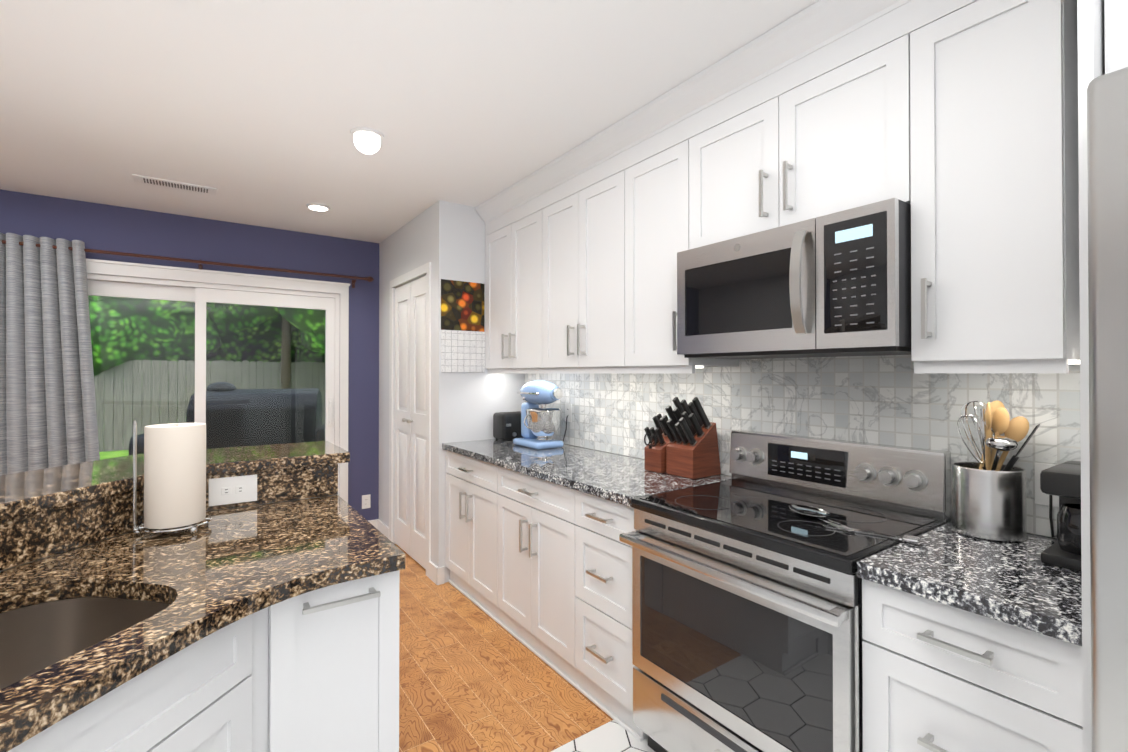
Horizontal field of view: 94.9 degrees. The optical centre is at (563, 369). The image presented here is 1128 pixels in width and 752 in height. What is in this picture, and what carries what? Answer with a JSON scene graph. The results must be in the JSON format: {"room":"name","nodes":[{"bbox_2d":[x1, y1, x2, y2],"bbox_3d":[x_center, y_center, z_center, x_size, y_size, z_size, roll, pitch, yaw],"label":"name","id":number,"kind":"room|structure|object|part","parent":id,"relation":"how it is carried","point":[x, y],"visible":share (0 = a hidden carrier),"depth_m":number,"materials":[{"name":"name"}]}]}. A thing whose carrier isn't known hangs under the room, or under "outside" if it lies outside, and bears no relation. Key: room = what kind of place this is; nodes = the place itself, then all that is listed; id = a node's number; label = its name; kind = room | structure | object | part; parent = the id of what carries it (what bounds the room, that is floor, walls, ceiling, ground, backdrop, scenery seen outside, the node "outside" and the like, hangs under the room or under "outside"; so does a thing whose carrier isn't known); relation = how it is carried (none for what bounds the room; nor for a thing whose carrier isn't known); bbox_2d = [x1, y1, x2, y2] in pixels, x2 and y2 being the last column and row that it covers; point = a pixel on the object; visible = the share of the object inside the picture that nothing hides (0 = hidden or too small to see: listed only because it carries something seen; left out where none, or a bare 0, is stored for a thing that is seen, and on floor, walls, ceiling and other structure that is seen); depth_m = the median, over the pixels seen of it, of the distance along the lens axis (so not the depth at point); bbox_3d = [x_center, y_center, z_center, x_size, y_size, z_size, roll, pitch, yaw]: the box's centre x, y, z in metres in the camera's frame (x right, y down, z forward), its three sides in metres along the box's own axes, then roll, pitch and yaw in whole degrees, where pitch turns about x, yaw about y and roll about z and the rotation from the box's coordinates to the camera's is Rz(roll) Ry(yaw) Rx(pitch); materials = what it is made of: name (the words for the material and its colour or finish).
{"room":"kitchen","nodes":[
{"label":"kitchen","id":0,"kind":"room"},
{"bbox_2d":[0,495,332,571],"bbox_3d":[-1.258,0.857,1.057,1.684,1.029,1.277,0,-1,-35],"label":"wall","id":1,"kind":"structure","parent":0,"point":[142,528],"depth_m":1.44,"materials":[{"name":"brown stone"}]},
{"bbox_2d":[0,463,337,570],"bbox_3d":[-1.173,0.401,1.025,1.585,0.116,1.150,0,-1,-35],"label":"backsplash","id":2,"kind":"structure","parent":1,"relation":"attached to","point":[27,538],"depth_m":1.40,"materials":[{"name":"brown stone"}]},
{"bbox_2d":[208,474,256,505],"bbox_3d":[-1.113,0.405,1.743,0.138,0.090,0.008,0,-1,-35],"label":"outlet","id":3,"kind":"object","parent":2,"relation":"attached to","point":[231,490],"visible":1,"depth_m":1.74,"materials":[{"name":"white plastic"}]},
{"bbox_2d":[0,441,349,519],"bbox_3d":[-1.373,0.323,1.112,1.893,0.038,1.541,0,-1,-35],"label":"peninsula bar","id":4,"kind":"object","parent":1,"relation":"on","point":[29,492],"visible":0.79,"depth_m":1.55,"materials":[{"name":"brown stone"}]},
{"bbox_2d":[0,189,378,520],"bbox_3d":[-3.111,0.142,3.466,3.640,2.500,0.132,0,-1,-35],"label":"wall","id":5,"kind":"structure","parent":0,"point":[97,226],"depth_m":3.93,"materials":[{"name":"blue"}]},
{"bbox_2d":[0,233,373,474],"bbox_3d":[-2.625,0.271,3.678,2.464,2.185,0.142,0,-1,-35],"label":"curtain","id":6,"kind":"object","parent":5,"relation":"attached to","point":[48,416],"visible":0.73,"depth_m":3.22,"materials":[{"name":"grey fabric"}]},
{"bbox_3d":[-3.319,0.268,3.172,0.746,2.185,0.115,0,-1,-35],"label":"curtain panel","id":7,"kind":"part","parent":6,"relation":"part of","materials":[{"name":"fabric"}]},
{"bbox_2d":[362,494,369,508],"bbox_3d":[-1.687,1.124,4.416,0.070,0.115,0.008,0,-1,-35],"label":"outlet","id":8,"kind":"object","parent":5,"relation":"attached to","point":[365,501],"visible":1,"depth_m":4.41,"materials":[{"name":"white plastic"}]},
{"bbox_2d":[368,519,443,584],"bbox_3d":[-2.678,1.333,2.874,3.674,0.109,1.384,0,-1,-35],"label":"baseboard","id":9,"kind":"structure","parent":5,"relation":"attached to","point":[436,575],"depth_m":3.42,"materials":[{"name":"white wood"}]},
{"bbox_2d":[0,0,818,242],"bbox_3d":[-0.741,-1.158,0.688,4.500,0.060,7.420,0,-1,-35],"label":"ceiling","id":10,"kind":"structure","parent":0,"point":[254,112],"depth_m":2.09,"materials":[{"name":"white paint"}]},
{"bbox_2d":[132,174,216,194],"bbox_3d":[-2.319,-1.105,3.099,0.400,0.009,0.130,0,-1,-35],"label":"ceiling vent","id":11,"kind":"object","parent":10,"relation":"in","point":[173,184],"visible":1,"depth_m":3.08,"materials":[{"name":"white metal"}]},
{"bbox_2d":[306,203,329,211],"bbox_3d":[-1.667,-1.100,3.510,0.149,0.013,0.149,0,-1,-41],"label":"recessed light","id":12,"kind":"object","parent":10,"relation":"in","point":[318,207],"depth_m":3.49,"materials":[{"name":"white plastic"}]},
{"bbox_2d":[350,127,383,143],"bbox_3d":[-0.931,-1.108,2.450,0.149,0.013,0.149,0,-1,-41],"label":"recessed light","id":13,"kind":"object","parent":10,"relation":"in","point":[367,135],"depth_m":2.43,"materials":[{"name":"white plastic"}]},
{"bbox_2d":[379,200,524,582],"bbox_3d":[-0.969,0.147,4.159,0.660,2.500,1.470,0,-1,-35],"label":"wall","id":14,"kind":"structure","parent":0,"point":[446,239],"depth_m":3.51,"materials":[{"name":"white paint"}]},
{"bbox_2d":[389,262,430,576],"bbox_3d":[-1.149,0.335,3.847,0.078,2.120,0.890,0,-1,-35],"label":"bifold closet door","id":15,"kind":"structure","parent":14,"relation":"in","point":[412,521],"depth_m":3.82,"materials":[{"name":"white wood"}]},
{"bbox_2d":[441,279,484,372],"bbox_3d":[-0.673,-0.288,3.467,0.316,0.610,0.005,0,-1,-35],"label":"calendar","id":16,"kind":"object","parent":14,"relation":"attached to","point":[462,312],"visible":1,"depth_m":3.46,"materials":[{"name":"multicoloured paper"}]},
{"bbox_2d":[395,544,612,751],"bbox_3d":[-0.741,1.397,0.670,4.500,0.050,7.420,0,-1,-35],"label":"floor","id":17,"kind":"structure","parent":0,"point":[473,677],"depth_m":2.26,"materials":[{"name":"brown wood"}]},
{"bbox_2d":[250,607,267,751],"bbox_3d":[-0.868,0.939,1.396,0.064,0.871,0.652,0,-1,-35],"label":"base cabinet","id":18,"kind":"object","parent":17,"relation":"on","point":[259,673],"visible":0.12,"depth_m":1.15,"materials":[{"name":"white wood"}]},
{"bbox_2d":[268,570,399,751],"bbox_3d":[-0.745,0.940,1.530,0.290,0.871,0.805,0,-1,-35],"label":"base cabinet","id":19,"kind":"object","parent":17,"relation":"on","point":[333,668],"visible":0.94,"depth_m":1.24,"materials":[{"name":"white wood"}]},
{"bbox_2d":[445,450,501,624],"bbox_3d":[-0.335,0.952,3.255,0.652,0.871,0.721,0,-1,-35],"label":"base cabinet","id":20,"kind":"object","parent":17,"relation":"on","point":[471,540],"visible":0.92,"depth_m":3.04,"materials":[{"name":"white wood"}]},
{"bbox_2d":[442,439,1081,645],"bbox_3d":[0.329,0.489,2.333,0.637,0.038,3.000,0,-1,-35],"label":"countertop","id":21,"kind":"structure","parent":20,"relation":"on","point":[1020,584],"depth_m":1.26,"materials":[{"name":"black stone"}]},
{"bbox_2d":[493,411,522,440],"bbox_3d":[-0.335,0.385,3.571,0.270,0.186,0.173,0,-1,-35],"label":"toaster","id":22,"kind":"object","parent":21,"relation":"on","point":[506,425],"visible":0.62,"depth_m":3.48,"materials":[{"name":"black plastic"}]},
{"bbox_2d":[513,380,567,449],"bbox_3d":[-0.132,0.270,3.223,0.329,0.411,0.403,0,-1,-35],"label":"stand mixer","id":23,"kind":"object","parent":21,"relation":"on","point":[540,426],"visible":1,"depth_m":3.12,"materials":[{"name":"blue metal"}]},
{"bbox_2d":[644,413,669,472],"bbox_3d":[0.459,0.337,2.426,0.203,0.266,0.105,0,-1,-35],"label":"knife block","id":24,"kind":"object","parent":21,"relation":"on","point":[655,450],"visible":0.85,"depth_m":2.38,"materials":[{"name":"brown wood"}]},
{"bbox_2d":[659,397,720,478],"bbox_3d":[0.558,0.294,2.313,0.251,0.350,0.155,0,-1,-35],"label":"knife block","id":25,"kind":"object","parent":21,"relation":"on","point":[692,448],"visible":1,"depth_m":2.27,"materials":[{"name":"brown wood"}]},
{"bbox_2d":[951,400,1039,542],"bbox_3d":[1.208,0.274,1.452,0.164,0.377,0.195,0,-1,-35],"label":"utensil crock","id":26,"kind":"object","parent":21,"relation":"on","point":[989,501],"visible":1,"depth_m":1.42,"materials":[{"name":"silver metal"}]},
{"bbox_2d":[1040,461,1081,571],"bbox_3d":[1.270,0.349,1.279,0.279,0.224,0.161,0,-1,-35],"label":"coffee maker","id":27,"kind":"object","parent":21,"relation":"on","point":[1062,481],"visible":0.5,"depth_m":1.22,"materials":[{"name":"black plastic"}]},
{"bbox_2d":[498,466,580,689],"bbox_3d":[0.076,0.948,2.672,0.652,0.871,0.704,0,-1,-35],"label":"base cabinet","id":28,"kind":"object","parent":17,"relation":"on","point":[536,561],"visible":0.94,"depth_m":2.46,"materials":[{"name":"white wood"}]},
{"bbox_2d":[575,490,647,741],"bbox_3d":[0.390,0.945,2.227,0.652,0.871,0.383,0,-1,-35],"label":"base cabinet","id":29,"kind":"object","parent":17,"relation":"on","point":[604,665],"visible":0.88,"depth_m":2.06,"materials":[{"name":"white wood"}]},
{"bbox_2d":[551,720,654,751],"bbox_3d":[0.127,1.360,-0.571,4.313,0.006,4.188,0,-1,-35],"label":"floor","id":30,"kind":"structure","parent":0,"point":[613,736],"depth_m":1.91,"materials":[{"name":"tile"}]},
{"bbox_2d":[0,597,251,751],"bbox_3d":[-1.038,0.933,0.654,0.645,0.872,1.035,0,0,10],"label":"base cabinet","id":31,"kind":"object","parent":30,"relation":"on","point":[196,696],"visible":0.73,"depth_m":1.03,"materials":[{"name":"white"}]},
{"bbox_2d":[0,495,404,751],"bbox_3d":[-1.021,0.478,0.883,1.499,0.038,1.516,0,-1,-35],"label":"countertop","id":32,"kind":"structure","parent":31,"relation":"on","point":[222,568],"depth_m":1.16,"materials":[{"name":"brown stone"}]},
{"bbox_2d":[133,420,211,534],"bbox_3d":[-1.129,0.301,1.499,0.183,0.323,0.176,0,-1,-35],"label":"paper towel holder","id":33,"kind":"object","parent":32,"relation":"on","point":[174,475],"visible":1,"depth_m":1.44,"materials":[{"name":"white paper"}]},
{"bbox_2d":[619,430,950,751],"bbox_3d":[0.714,0.816,1.710,0.692,1.122,0.824,0,-1,-35],"label":"range","id":34,"kind":"object","parent":30,"relation":"on","point":[746,609],"visible":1,"depth_m":1.59,"materials":[{"name":"silver metal"}]},
{"bbox_2d":[862,579,1082,751],"bbox_3d":[1.072,0.938,1.261,0.652,0.871,0.397,0,-1,-35],"label":"base cabinet","id":35,"kind":"object","parent":30,"relation":"on","point":[939,677],"visible":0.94,"depth_m":1.10,"materials":[{"name":"white wood"}]},
{"bbox_2d":[1077,0,1104,751],"bbox_3d":[1.177,0.216,1.081,0.697,2.311,0.019,0,-1,-35],"label":"panel","id":36,"kind":"object","parent":30,"relation":"on","point":[1091,39],"visible":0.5,"depth_m":0.89,"materials":[{"name":"white"}]},
{"bbox_2d":[1087,67,1127,751],"bbox_3d":[1.364,0.460,0.629,0.876,1.817,0.915,0,-1,-35],"label":"fridge","id":37,"kind":"object","parent":30,"relation":"on","point":[1107,138],"visible":1,"depth_m":0.77,"materials":[{"name":"grey metal"}]},
{"bbox_2d":[588,364,951,520],"bbox_3d":[1.057,0.131,1.947,0.100,2.500,7.420,0,-1,-35],"label":"wall","id":38,"kind":"structure","parent":0,"point":[805,365],"depth_m":2.29,"materials":[{"name":"white paint"}]},
{"bbox_2d":[485,210,544,373],"bbox_3d":[-0.218,-0.450,3.348,0.366,0.946,0.721,0,-1,-35],"label":"upper cabinet","id":39,"kind":"object","parent":38,"relation":"attached to","point":[513,298],"visible":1,"depth_m":3.22,"materials":[{"name":"white wood"}]},
{"bbox_2d":[542,170,627,373],"bbox_3d":[0.193,-0.454,2.765,0.366,0.946,0.704,0,-1,-35],"label":"upper cabinet","id":40,"kind":"object","parent":38,"relation":"attached to","point":[583,281],"visible":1,"depth_m":2.64,"materials":[{"name":"white wood"}]},
{"bbox_2d":[625,139,738,372],"bbox_3d":[0.507,-0.457,2.320,0.366,0.946,0.383,0,-1,-35],"label":"upper cabinet","id":41,"kind":"object","parent":38,"relation":"attached to","point":[656,213],"visible":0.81,"depth_m":2.24,"materials":[{"name":"white wood"}]},
{"bbox_2d":[689,34,910,249],"bbox_3d":[0.846,-0.699,1.841,0.366,0.469,0.791,0,-1,-35],"label":"upper cabinet","id":42,"kind":"object","parent":38,"relation":"attached to","point":[835,140],"visible":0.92,"depth_m":1.68,"materials":[{"name":"white wood"}]},
{"bbox_2d":[677,198,910,358],"bbox_3d":[0.809,-0.256,1.812,0.455,0.412,0.778,0,-1,-35],"label":"microwave","id":43,"kind":"object","parent":42,"relation":"attached to","point":[837,284],"visible":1,"depth_m":1.59,"materials":[{"name":"grey metal"}]},
{"bbox_2d":[525,355,1080,537],"bbox_3d":[0.585,0.209,2.515,0.010,0.522,3.001,0,-1,-35],"label":"backsplash","id":44,"kind":"structure","parent":38,"relation":"attached to","point":[895,400],"depth_m":1.90,"materials":[{"name":"tile"}]},
{"bbox_2d":[565,403,571,421],"bbox_3d":[0.028,0.271,3.288,0.008,0.115,0.070,0,-1,-35],"label":"outlet","id":45,"kind":"object","parent":44,"relation":"attached to","point":[568,407],"depth_m":3.28,"materials":[{"name":"white plastic"}]},
{"bbox_2d":[1035,463,1058,506],"bbox_3d":[1.342,0.317,1.425,0.008,0.115,0.070,0,-1,-35],"label":"outlet","id":46,"kind":"object","parent":44,"relation":"attached to","point":[1041,498],"depth_m":1.44,"materials":[{"name":"white plastic"}]},
{"bbox_2d":[910,0,1079,372],"bbox_3d":[1.164,-0.464,1.389,0.366,0.946,0.310,0,-1,-35],"label":"upper cabinet","id":47,"kind":"object","parent":38,"relation":"attached to","point":[994,186],"visible":1,"depth_m":1.28,"materials":[{"name":"white wood"}]},
{"bbox_2d":[1104,0,1127,73],"bbox_3d":[1.456,-0.720,0.707,0.675,0.444,0.919,0,-1,-35],"label":"upper cabinet","id":48,"kind":"object","parent":38,"relation":"attached to","point":[1116,32],"depth_m":0.90,"materials":[{"name":"white wood"}]},
{"bbox_2d":[475,0,977,235],"bbox_3d":[0.586,-1.025,1.933,0.116,0.183,3.967,0,-1,-35],"label":"crown molding","id":49,"kind":"structure","parent":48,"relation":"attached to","point":[814,40],"depth_m":1.89,"materials":[{"name":"white wood"}]},
{"bbox_2d":[695,360,1079,367],"bbox_3d":[0.399,-0.010,2.387,0.030,0.009,2.964,0,-1,-35],"label":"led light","id":50,"kind":"object","parent":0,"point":[1074,361],"visible":0.18,"depth_m":1.22,"materials":[{"name":"white"}]},
{"label":"outside","id":51,"kind":"structure","parent":0,"visible":0},
{"bbox_2d":[88,295,324,459],"bbox_3d":[-17.057,-4.827,27.571,80.000,14.684,55.280,0,-1,-35],"label":"garden","id":52,"kind":"object","parent":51,"point":[232,339],"depth_m":10.65,"materials":[{"name":"green plant"}]}
]}

